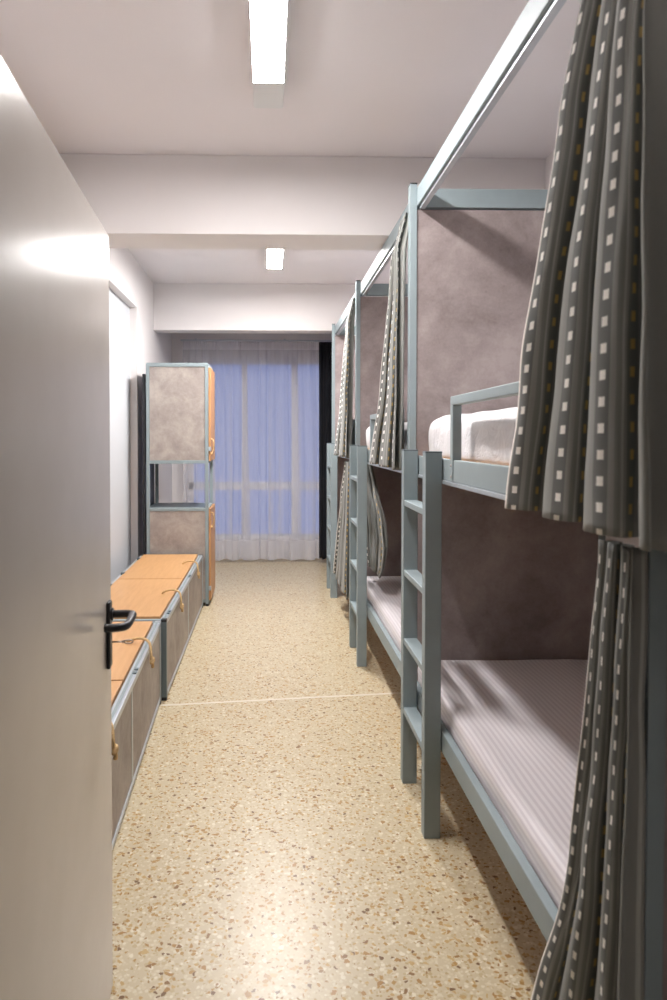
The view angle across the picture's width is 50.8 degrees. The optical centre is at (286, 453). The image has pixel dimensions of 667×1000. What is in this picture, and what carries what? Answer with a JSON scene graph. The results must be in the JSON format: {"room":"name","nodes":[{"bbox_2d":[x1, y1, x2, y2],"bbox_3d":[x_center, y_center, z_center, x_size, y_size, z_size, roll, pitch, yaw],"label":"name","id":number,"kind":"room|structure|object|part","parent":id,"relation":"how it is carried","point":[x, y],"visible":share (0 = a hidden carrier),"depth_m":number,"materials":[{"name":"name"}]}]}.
{"room":"dormitory","nodes":[
{"label":"dormitory","id":0,"kind":"room"},
{"bbox_2d":[109,248,171,563],"bbox_3d":[-1.463,-0.166,5.076,0.200,3.200,8.370,0,1,-1],"label":"wall","id":1,"kind":"structure","parent":0,"point":[128,280],"depth_m":6.59,"materials":[{"name":"white paint"}]},
{"bbox_2d":[109,288,130,581],"bbox_3d":[-1.443,0.042,5.516,0.004,2.766,2.100,0,1,-1],"label":"trim","id":2,"kind":"structure","parent":1,"relation":"attached to","point":[119,311],"depth_m":6.08,"materials":[{"name":"white paint"}]},
{"bbox_2d":[172,333,354,558],"bbox_3d":[-0.032,-0.253,9.049,2.870,3.200,0.200,0,1,-1],"label":"wall","id":3,"kind":"structure","parent":0,"point":[180,472],"depth_m":8.92,"materials":[{"name":"white paint"}]},
{"bbox_2d":[189,359,318,538],"bbox_3d":[-0.271,-0.051,9.007,1.970,2.300,0.064,0,1,-1],"label":"window","id":4,"kind":"structure","parent":3,"relation":"in","point":[266,461],"depth_m":9.00,"materials":[{"name":"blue glass"}]},
{"bbox_2d":[181,338,331,341],"bbox_3d":[-0.020,-1.403,8.769,2.580,0.038,0.310,0,1,-1],"label":"curtain rod","id":5,"kind":"object","parent":3,"relation":"attached to","point":[195,339],"visible":0.53,"depth_m":8.62,"materials":[{"name":"metal"}]},
{"bbox_2d":[183,341,321,560],"bbox_3d":[-0.423,-0.023,8.676,1.723,2.712,0.051,0,1,-1],"label":"sheer curtain","id":6,"kind":"object","parent":5,"relation":"hanging from","point":[250,550],"visible":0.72,"depth_m":8.69,"materials":[{"name":"white fabric"}]},
{"bbox_2d":[319,342,331,559],"bbox_3d":[0.474,-0.027,8.600,0.167,2.672,0.049,0,1,-1],"label":"curtain","id":7,"kind":"object","parent":5,"relation":"hanging from","point":[325,348],"visible":0.77,"depth_m":8.58,"materials":[{"name":"black fabric"}]},
{"bbox_2d":[0,0,580,283],"bbox_3d":[0.099,-1.799,3.816,3.600,0.120,10.900,0,1,-1],"label":"ceiling","id":8,"kind":"structure","parent":0,"point":[363,78],"depth_m":3.29,"materials":[{"name":"white paint"}]},
{"bbox_2d":[249,0,287,108],"bbox_3d":[-0.073,-1.670,2.753,0.140,0.092,1.140,0,1,-1],"label":"ceiling lamp","id":9,"kind":"object","parent":8,"relation":"attached to","point":[268,18],"visible":1,"depth_m":2.83,"materials":[{"name":"white plastic"}]},
{"bbox_2d":[153,283,385,332],"bbox_3d":[0.005,-1.572,7.620,2.870,0.500,0.200,0,1,-1],"label":"beam","id":10,"kind":"structure","parent":8,"relation":"attached to","point":[178,307],"depth_m":7.51,"materials":[{"name":"white paint"}]},
{"bbox_2d":[267,249,282,269],"bbox_3d":[-0.100,-1.737,5.863,0.140,0.092,1.300,0,1,-1],"label":"ceiling lamp","id":11,"kind":"object","parent":8,"relation":"attached to","point":[274,257],"visible":0.49,"depth_m":6.14,"materials":[{"name":"white plastic"}]},
{"bbox_2d":[60,154,544,249],"bbox_3d":[0.092,-1.519,4.277,2.870,0.460,0.330,0,1,-1],"label":"beam","id":12,"kind":"structure","parent":8,"relation":"attached to","point":[141,201],"depth_m":4.11,"materials":[{"name":"white paint"}]},
{"bbox_2d":[110,558,546,999],"bbox_3d":[0.099,1.520,3.888,3.600,0.120,10.900,0,1,-1],"label":"floor","id":13,"kind":"structure","parent":0,"point":[271,849],"depth_m":2.69,"materials":[{"name":"beige stone"}]},
{"bbox_2d":[111,621,160,849],"bbox_3d":[-0.937,1.217,3.017,0.598,0.525,2.106,0,1,-3],"label":"storage bench","id":14,"kind":"object","parent":13,"relation":"on","point":[136,666],"visible":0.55,"depth_m":3.22,"materials":[{"name":"wood"}]},
{"bbox_3d":[-0.695,1.018,2.564,0.160,0.107,0.037,0,1,17],"label":"rope handle","id":15,"kind":"part","parent":14,"relation":"part of","materials":[{"name":"beige fabric"}]},
{"bbox_3d":[-0.929,1.012,2.515,0.487,0.024,1.034,0,1,-3],"label":"lid","id":16,"kind":"part","parent":14,"relation":"part of","materials":[{"name":"brown wood"}]},
{"bbox_3d":[-0.652,1.244,2.531,0.011,0.401,1.032,0,1,-3],"label":"panel","id":17,"kind":"part","parent":14,"relation":"part of","materials":[{"name":"stone"}]},
{"bbox_3d":[-0.989,0.990,3.534,0.487,0.024,0.979,0,1,-3],"label":"lid","id":18,"kind":"part","parent":14,"relation":"part of","materials":[{"name":"brown wood"}]},
{"bbox_3d":[-0.691,1.016,3.027,0.040,0.030,2.041,0,1,-3],"label":"rail","id":19,"kind":"part","parent":14,"relation":"part of","materials":[{"name":"metal"}]},
{"bbox_3d":[-0.686,1.447,3.037,0.030,0.025,2.041,0,1,-3],"label":"rail","id":20,"kind":"part","parent":14,"relation":"part of","materials":[{"name":"metal"}]},
{"bbox_3d":[-0.755,0.996,3.583,0.160,0.107,0.037,0,1,17],"label":"rope handle","id":21,"kind":"part","parent":14,"relation":"part of","materials":[{"name":"beige fabric"}]},
{"bbox_3d":[-0.713,1.221,3.561,0.011,0.401,0.977,0,1,-3],"label":"panel","id":22,"kind":"part","parent":14,"relation":"part of","materials":[{"name":"stone"}]},
{"bbox_2d":[142,374,153,554],"bbox_3d":[-1.314,0.335,6.657,0.025,2.130,0.500,0,1,-1],"label":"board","id":23,"kind":"object","parent":13,"relation":"on","point":[143,375],"visible":0.3,"depth_m":6.41,"materials":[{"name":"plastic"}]},
{"bbox_2d":[111,554,202,700],"bbox_3d":[-1.004,1.168,5.250,0.598,0.525,2.296,0,1,-1],"label":"storage bench","id":24,"kind":"object","parent":13,"relation":"on","point":[167,589],"visible":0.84,"depth_m":4.91,"materials":[{"name":"orange wood"}]},
{"bbox_3d":[-1.287,0.968,5.238,0.030,0.030,2.231,0,1,-2],"label":"rail","id":25,"kind":"part","parent":24,"relation":"part of","materials":[{"name":"metal"}]},
{"bbox_3d":[-0.990,0.993,4.114,0.501,0.030,0.032,0,1,-2],"label":"cross rail","id":26,"kind":"part","parent":24,"relation":"part of","materials":[{"name":"grey metal"}]},
{"bbox_3d":[-1.010,0.965,4.688,0.487,0.024,1.104,0,1,-2],"label":"lid","id":27,"kind":"part","parent":24,"relation":"part of","materials":[{"name":"brown wood"}]},
{"bbox_3d":[-1.039,0.941,5.803,0.487,0.024,1.099,0,1,-2],"label":"lid","id":28,"kind":"part","parent":24,"relation":"part of","materials":[{"name":"brown wood"}]},
{"bbox_3d":[-0.775,0.971,4.730,0.160,0.107,0.037,0,1,19],"label":"rope handle","id":29,"kind":"part","parent":24,"relation":"part of","materials":[{"name":"beige fabric"}]},
{"bbox_3d":[-0.733,1.196,4.695,0.011,0.401,1.102,0,1,-2],"label":"panel","id":30,"kind":"part","parent":24,"relation":"part of","materials":[{"name":"stone"}]},
{"bbox_3d":[-0.757,0.968,5.252,0.040,0.030,2.231,0,1,-2],"label":"rail","id":31,"kind":"part","parent":24,"relation":"part of","materials":[{"name":"metal"}]},
{"bbox_3d":[-0.752,1.398,5.261,0.030,0.025,2.231,0,1,-2],"label":"rail","id":32,"kind":"part","parent":24,"relation":"part of","materials":[{"name":"metal"}]},
{"bbox_3d":[-0.804,0.947,5.844,0.160,0.107,0.037,0,1,19],"label":"rope handle","id":33,"kind":"part","parent":24,"relation":"part of","materials":[{"name":"beige fabric"}]},
{"bbox_3d":[-0.762,1.172,5.822,0.011,0.401,1.097,0,1,-2],"label":"panel","id":34,"kind":"part","parent":24,"relation":"part of","materials":[{"name":"stone"}]},
{"bbox_2d":[146,363,214,605],"bbox_3d":[-0.984,0.284,6.669,0.617,2.231,0.537,0,1,-1],"label":"locker","id":35,"kind":"object","parent":13,"relation":"on","point":[180,397],"visible":0.91,"depth_m":6.40,"materials":[{"name":"grey paint"}]},
{"bbox_3d":[-1.003,-0.362,6.402,0.504,0.853,0.012,0,1,-2],"label":"panel","id":36,"kind":"part","parent":35,"relation":"part of","materials":[{"name":"stone"}]},
{"bbox_3d":[-1.003,-0.805,6.395,0.506,0.030,0.028,0,1,-2],"label":"cross rail","id":37,"kind":"part","parent":35,"relation":"part of","materials":[{"name":"grey metal"}]},
{"bbox_3d":[-1.003,0.938,6.430,0.504,0.813,0.012,0,1,-2],"label":"panel","id":38,"kind":"part","parent":35,"relation":"part of","materials":[{"name":"stone"}]},
{"bbox_3d":[-1.003,0.080,6.414,0.506,0.030,0.028,0,1,-2],"label":"cross rail","id":39,"kind":"part","parent":35,"relation":"part of","materials":[{"name":"grey metal"}]},
{"bbox_3d":[-1.003,0.515,6.424,0.506,0.030,0.028,0,1,-2],"label":"cross rail","id":40,"kind":"part","parent":35,"relation":"part of","materials":[{"name":"grey metal"}]},
{"bbox_2d":[151,503,204,507],"bbox_3d":[-1.010,0.502,6.673,0.506,0.015,0.470,0,1,-2],"label":"shelf","id":41,"kind":"object","parent":35,"relation":"attached to","point":[157,505],"depth_m":6.64,"materials":[{"name":"grey metal"}]},
{"bbox_3d":[-1.016,-0.373,6.907,0.504,0.853,0.012,0,1,-2],"label":"panel","id":42,"kind":"part","parent":35,"relation":"part of","materials":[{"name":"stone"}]},
{"bbox_3d":[-0.716,-0.363,6.665,0.018,0.855,0.512,0,1,-2],"label":"door","id":43,"kind":"part","parent":35,"relation":"part of","materials":[{"name":"brown wood"}]},
{"bbox_3d":[-0.716,0.924,6.693,0.018,0.840,0.512,0,1,-2],"label":"door","id":44,"kind":"part","parent":35,"relation":"part of","materials":[{"name":"brown wood"}]},
{"bbox_2d":[160,692,400,705],"bbox_3d":[0.373,1.453,4.199,2.230,0.002,0.022,0,1,-8],"label":"trim","id":45,"kind":"structure","parent":13,"relation":"in","point":[393,692],"depth_m":4.13,"materials":[{"name":"beige metal"}]},
{"bbox_2d":[327,281,407,597],"bbox_3d":[0.936,0.034,6.394,1.014,2.743,2.029,0,1,-1],"label":"bunk bed","id":46,"kind":"object","parent":13,"relation":"on","point":[335,464],"visible":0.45,"depth_m":7.17,"materials":[{"name":"grey paint"}]},
{"bbox_3d":[0.488,0.015,7.384,0.033,2.737,0.025,0,1,-2],"label":"post","id":47,"kind":"part","parent":46,"relation":"part of","materials":[{"name":"grey metal"}]},
{"bbox_2d":[333,461,348,598],"bbox_3d":[0.473,0.600,6.003,0.060,1.076,1.128,0,1,-1],"label":"curtain","id":48,"kind":"object","parent":46,"relation":"hanging from","point":[341,558],"visible":0.75,"depth_m":5.73,"materials":[{"name":"grey fabric"}]},
{"bbox_3d":[0.944,0.609,7.409,0.877,1.249,0.014,0,1,-2],"label":"panel","id":49,"kind":"part","parent":46,"relation":"part of","materials":[{"name":"grey fabric"}]},
{"bbox_2d":[334,297,354,457],"bbox_3d":[0.473,-0.589,5.843,0.087,1.239,0.922,0,1,-3],"label":"curtain","id":50,"kind":"object","parent":46,"relation":"hanging from","point":[343,439],"visible":0.98,"depth_m":5.47,"materials":[{"name":"grey fabric"}]},
{"bbox_3d":[0.944,-0.626,7.382,0.877,1.219,0.014,0,1,-2],"label":"panel","id":51,"kind":"part","parent":46,"relation":"part of","materials":[{"name":"grey fabric"}]},
{"bbox_3d":[0.544,-1.271,6.355,0.026,0.085,2.028,0,1,-2],"label":"canopy rail","id":52,"kind":"part","parent":46,"relation":"part of","materials":[{"name":"grey metal"}]},
{"bbox_3d":[0.519,-0.132,6.114,0.033,0.304,0.999,0,1,-2],"label":"guard rail","id":53,"kind":"part","parent":46,"relation":"part of","materials":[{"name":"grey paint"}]},
{"bbox_3d":[0.541,0.059,5.382,0.033,2.737,0.025,0,1,-2],"label":"post","id":54,"kind":"part","parent":46,"relation":"part of","materials":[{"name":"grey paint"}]},
{"bbox_2d":[349,186,544,676],"bbox_3d":[0.990,0.078,4.365,1.014,2.743,2.029,0,1,-1],"label":"bunk bed","id":55,"kind":"object","parent":13,"relation":"on","point":[371,312],"visible":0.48,"depth_m":5.32,"materials":[{"name":"grey paint"}]},
{"bbox_3d":[0.542,0.060,5.356,0.033,2.737,0.025,0,1,-2],"label":"post","id":56,"kind":"part","parent":55,"relation":"part of","materials":[{"name":"grey metal"}]},
{"bbox_2d":[367,464,387,577],"bbox_3d":[0.610,0.458,4.852,0.059,0.770,0.910,0,1,-2],"label":"curtain","id":57,"kind":"object","parent":55,"relation":"hanging from","point":[377,539],"visible":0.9,"depth_m":4.80,"materials":[{"name":"grey fabric"}]},
{"bbox_2d":[367,576,400,652],"bbox_3d":[1.022,1.006,4.386,0.878,0.119,1.960,0,1,-1],"label":"mattress","id":58,"kind":"object","parent":55,"relation":"on","point":[383,593],"visible":0.2,"depth_m":4.57,"materials":[{"name":"white fabric"}]},
{"bbox_3d":[0.997,-0.581,5.354,0.877,1.219,0.014,0,1,-2],"label":"panel","id":59,"kind":"part","parent":55,"relation":"part of","materials":[{"name":"grey fabric"}]},
{"bbox_3d":[0.566,1.075,4.376,0.028,0.080,1.978,0,1,-2],"label":"rail","id":60,"kind":"part","parent":55,"relation":"part of","materials":[{"name":"grey metal"}]},
{"bbox_3d":[0.997,0.653,5.380,0.877,1.249,0.014,0,1,-2],"label":"panel","id":61,"kind":"part","parent":55,"relation":"part of","materials":[{"name":"grey stone"}]},
{"bbox_2d":[366,422,406,449],"bbox_3d":[1.033,-0.097,4.357,0.847,0.209,1.920,0,1,-1],"label":"mattress","id":62,"kind":"object","parent":55,"relation":"on","point":[405,423],"visible":0.04,"depth_m":3.98,"materials":[{"name":"white fabric"}]},
{"bbox_3d":[0.572,-0.088,4.085,0.033,0.304,0.999,0,1,-2],"label":"guard rail","id":63,"kind":"part","parent":55,"relation":"part of","materials":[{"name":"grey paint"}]},
{"bbox_2d":[370,212,407,469],"bbox_3d":[0.547,-0.544,3.780,0.087,1.238,0.852,0,1,-1],"label":"curtain","id":64,"kind":"object","parent":55,"relation":"hanging from","point":[386,449],"visible":0.99,"depth_m":3.49,"materials":[{"name":"grey fabric"}]},
{"bbox_3d":[0.597,-1.227,4.326,0.026,0.085,2.028,0,1,-2],"label":"canopy rail","id":65,"kind":"part","parent":55,"relation":"part of","materials":[{"name":"grey metal"}]},
{"bbox_3d":[0.594,0.103,3.353,0.033,2.737,0.025,0,1,-2],"label":"post","id":66,"kind":"part","parent":55,"relation":"part of","materials":[{"name":"grey metal"}]},
{"bbox_2d":[401,0,666,999],"bbox_3d":[1.044,0.123,2.291,1.014,2.743,2.119,0,1,-1],"label":"bunk bed","id":67,"kind":"object","parent":13,"relation":"on","point":[482,579],"visible":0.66,"depth_m":3.30,"materials":[{"name":"grey paint"}]},
{"bbox_3d":[0.595,0.104,3.327,0.033,2.737,0.025,0,1,-2],"label":"post","id":68,"kind":"part","parent":67,"relation":"part of","materials":[{"name":"grey metal"}]},
{"bbox_3d":[0.621,0.070,2.279,0.028,0.080,2.068,0,1,-2],"label":"rail","id":69,"kind":"part","parent":67,"relation":"part of","materials":[{"name":"grey metal"}]},
{"bbox_2d":[428,407,517,465],"bbox_3d":[1.088,-0.052,2.329,0.843,0.207,1.920,0,1,-1],"label":"mattress","id":70,"kind":"object","parent":67,"relation":"on","point":[487,436],"visible":0.21,"depth_m":2.42,"materials":[{"name":"white fabric"}]},
{"bbox_3d":[1.050,-0.537,3.325,0.877,1.219,0.014,0,1,-2],"label":"panel","id":71,"kind":"part","parent":67,"relation":"part of","materials":[{"name":"grey stone"}]},
{"bbox_3d":[0.625,-0.044,2.056,0.033,0.304,0.999,0,1,-2],"label":"guard rail","id":72,"kind":"part","parent":67,"relation":"part of","materials":[{"name":"grey metal"}]},
{"bbox_3d":[0.652,-1.182,2.253,0.026,0.085,2.118,0,1,-2],"label":"canopy rail","id":73,"kind":"part","parent":67,"relation":"part of","materials":[{"name":"grey metal"}]},
{"bbox_3d":[0.621,1.120,2.302,0.028,0.080,2.068,0,1,-2],"label":"rail","id":74,"kind":"part","parent":67,"relation":"part of","materials":[{"name":"grey metal"}]},
{"bbox_2d":[418,659,587,908],"bbox_3d":[1.075,1.051,2.357,0.879,0.120,1.960,0,1,-1],"label":"mattress","id":75,"kind":"object","parent":67,"relation":"on","point":[517,724],"visible":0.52,"depth_m":2.45,"materials":[{"name":"white fabric"}]},
{"bbox_3d":[1.050,0.698,3.352,0.877,1.249,0.014,0,1,-2],"label":"panel","id":76,"kind":"part","parent":67,"relation":"part of","materials":[{"name":"grey stone"}]},
{"bbox_2d":[505,0,666,551],"bbox_3d":[0.582,-0.476,1.359,0.097,1.238,0.653,0,1,-1],"label":"curtain","id":77,"kind":"object","parent":67,"relation":"hanging from","point":[589,447],"visible":1,"depth_m":1.22,"materials":[{"name":"grey fabric"}]},
{"bbox_2d":[531,539,648,999],"bbox_3d":[0.587,0.790,1.402,0.071,1.255,0.465,0,1,-4],"label":"curtain","id":78,"kind":"object","parent":67,"relation":"hanging from","point":[595,948],"visible":1,"depth_m":1.28,"materials":[{"name":"grey fabric"}]},
{"bbox_3d":[1.506,0.103,3.351,0.033,2.737,0.025,0,1,-2],"label":"post","id":79,"kind":"part","parent":67,"relation":"part of","materials":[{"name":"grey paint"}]},
{"bbox_3d":[0.649,0.150,1.234,0.033,2.737,0.025,0,1,-2],"label":"post","id":80,"kind":"part","parent":67,"relation":"part of","materials":[{"name":"grey metal"}]},
{"bbox_3d":[1.105,0.743,1.259,0.877,1.249,0.014,0,1,-2],"label":"panel","id":81,"kind":"part","parent":67,"relation":"part of","materials":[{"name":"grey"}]},
{"bbox_2d":[545,149,638,546],"bbox_3d":[1.565,-0.168,5.155,0.120,3.200,8.370,0,1,-1],"label":"wall","id":82,"kind":"structure","parent":0,"point":[634,541],"depth_m":4.04,"materials":[{"name":"white paint"}]},
{"bbox_3d":[0.178,-0.074,0.859,3.600,3.200,0.150,0,1,-1],"label":"wall","id":83,"kind":"structure","parent":0,"visible":0},
{"bbox_2d":[0,56,136,999],"bbox_3d":[-0.470,0.460,1.448,0.204,2.092,0.998,0,1,-5],"label":"door","id":84,"kind":"structure","parent":83,"relation":"in","point":[57,613],"depth_m":1.29,"materials":[{"name":"paint"}]},
{"bbox_3d":[-0.480,0.489,1.891,0.010,0.180,0.040,0,1,-5],"label":"handle plate","id":85,"kind":"part","parent":84,"relation":"part of","materials":[{"name":"black plastic"}]},
{"bbox_3d":[-0.435,0.437,1.828,0.073,0.024,0.153,0,1,-5],"label":"lever handle","id":86,"kind":"part","parent":84,"relation":"part of","materials":[{"name":"black plastic"}]},
{"bbox_2d":[112,639,133,643],"bbox_3d":[-0.445,0.510,1.894,0.059,0.012,0.009,0,1,-5],"label":"key","id":87,"kind":"object","parent":84,"relation":"attached to","point":[122,641],"visible":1,"depth_m":1.89,"materials":[{"name":"silver metal"}]}
]}

